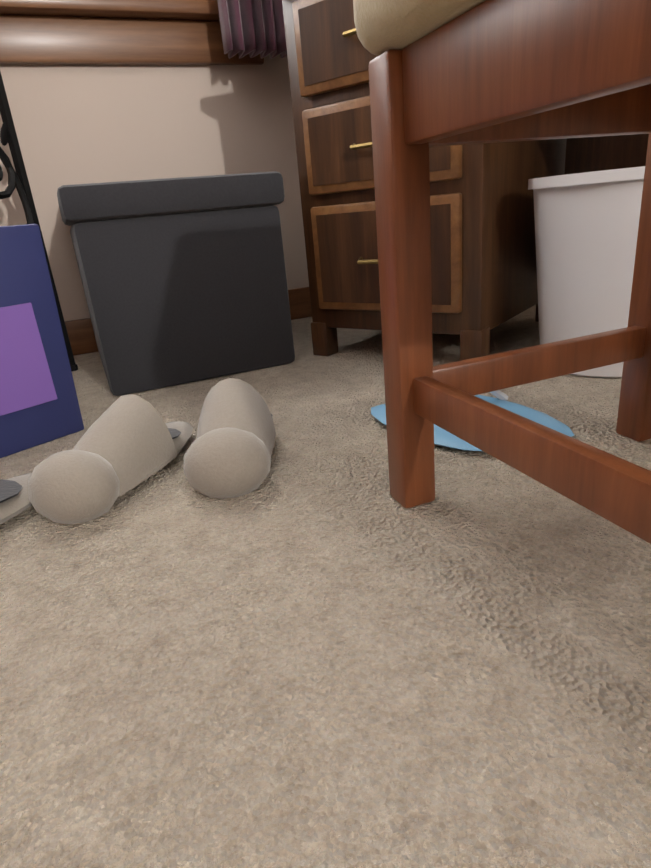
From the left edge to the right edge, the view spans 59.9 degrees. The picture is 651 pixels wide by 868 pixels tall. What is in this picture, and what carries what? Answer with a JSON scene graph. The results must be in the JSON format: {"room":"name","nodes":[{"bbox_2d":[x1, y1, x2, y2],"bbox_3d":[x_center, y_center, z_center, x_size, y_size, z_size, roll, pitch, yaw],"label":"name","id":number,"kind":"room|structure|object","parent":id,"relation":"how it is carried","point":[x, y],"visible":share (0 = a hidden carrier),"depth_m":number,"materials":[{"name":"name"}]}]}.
{"room":"bedroom","nodes":[
{"label":"bedroom","id":0,"kind":"room"},
{"bbox_2d":[0,54,308,320],"bbox_3d":[-1.174,-1.246,0.868,4.300,2.440,0.120,-14,23,-20],"label":"wall","id":1,"kind":"structure","parent":0,"point":[80,124],"depth_m":1.34,"materials":[{"name":"paint"}]},
{"bbox_2d":[0,0,263,64],"bbox_3d":[-0.843,-1.475,0.903,1.400,1.530,0.175,-14,23,-20],"label":"window","id":2,"kind":"structure","parent":1,"relation":"in","point":[130,32],"depth_m":1.23,"materials":[{"name":"brown wood"}]},
{"bbox_2d":[65,286,311,355],"bbox_3d":[-1.032,-0.139,1.248,4.270,0.085,0.014,-14,23,-20],"label":"baseboard","id":3,"kind":"structure","parent":1,"relation":"attached to","point":[81,336],"depth_m":1.41,"materials":[{"name":"brown wood"}]},
{"bbox_2d":[217,0,286,58],"bbox_3d":[-0.761,-1.468,0.791,1.815,1.635,0.204,-14,23,-20],"label":"curtain","id":4,"kind":"object","parent":1,"relation":"attached to","point":[252,28],"visible":0.54,"depth_m":1.23,"materials":[{"name":"purple fabric"}]},
{"bbox_2d":[0,305,650,867],"bbox_3d":[0.123,0.835,-1.225,4.540,0.100,6.047,-14,23,-20],"label":"floor","id":5,"kind":"structure","parent":0,"point":[320,647],"depth_m":0.39,"materials":[{"name":"carpet"}]},
{"bbox_2d":[0,473,31,523],"bbox_3d":[-0.466,0.076,0.574,0.356,0.104,0.259,-14,23,-20],"label":"slippers","id":6,"kind":"object","parent":5,"relation":"on","point":[14,497],"visible":0.58,"depth_m":0.61,"materials":[{"name":"fabric"}]},
{"bbox_2d":[0,72,77,370],"bbox_3d":[-0.885,-0.733,0.667,0.756,1.587,0.431,-14,23,-20],"label":"screen","id":7,"kind":"object","parent":5,"relation":"on","point":[18,179],"visible":0.58,"depth_m":1.10,"materials":[{"name":"black metal"}]},
{"bbox_2d":[0,224,83,457],"bbox_3d":[-0.553,-0.147,0.768,0.358,0.375,0.224,-14,23,-20],"label":"gift bag","id":8,"kind":"object","parent":5,"relation":"on","point":[39,404],"visible":1,"depth_m":0.79,"materials":[{"name":"blue paper"},{"name":"purple paper"}]},
{"bbox_2d":[28,378,275,523],"bbox_3d":[-0.195,0.007,0.685,0.305,0.104,0.260,-14,23,-20],"label":"slippers","id":9,"kind":"object","parent":5,"relation":"on","point":[125,443],"visible":1,"depth_m":0.62,"materials":[{"name":"fabric"}]},
{"bbox_2d":[57,171,294,395],"bbox_3d":[-0.326,-0.336,1.211,0.380,0.355,0.470,-14,23,-20],"label":"storage box","id":10,"kind":"object","parent":5,"relation":"on","point":[184,280],"visible":1,"depth_m":1.01,"materials":[{"name":"fabric"}]},
{"bbox_2d":[282,0,648,360],"bbox_3d":[0.558,-0.554,0.839,1.270,0.879,0.504,11,27,35],"label":"desk","id":11,"kind":"object","parent":5,"relation":"on","point":[483,261],"visible":0.48,"depth_m":0.98,"materials":[{"name":"brown wood"}]},
{"bbox_2d":[371,390,573,450],"bbox_3d":[0.182,-0.035,0.748,0.191,0.050,0.245,-14,23,-20],"label":"sandals","id":12,"kind":"object","parent":5,"relation":"on","point":[443,437],"visible":0.27,"depth_m":0.72,"materials":[{"name":"blue rubber"}]},
{"bbox_2d":[353,0,650,543],"bbox_3d":[0.285,-0.122,0.371,0.383,0.470,0.465,-14,23,-20],"label":"chair","id":13,"kind":"object","parent":5,"relation":"on","point":[450,72],"visible":1,"depth_m":0.43,"materials":[{"name":"brown wood"}]},
{"bbox_2d":[528,166,644,377],"bbox_3d":[0.462,-0.262,0.914,0.266,0.300,0.266,-14,23,-20],"label":"waste bin","id":14,"kind":"object","parent":5,"relation":"on","point":[586,228],"visible":0.62,"depth_m":0.83,"materials":[{"name":"white plastic"}]}
]}

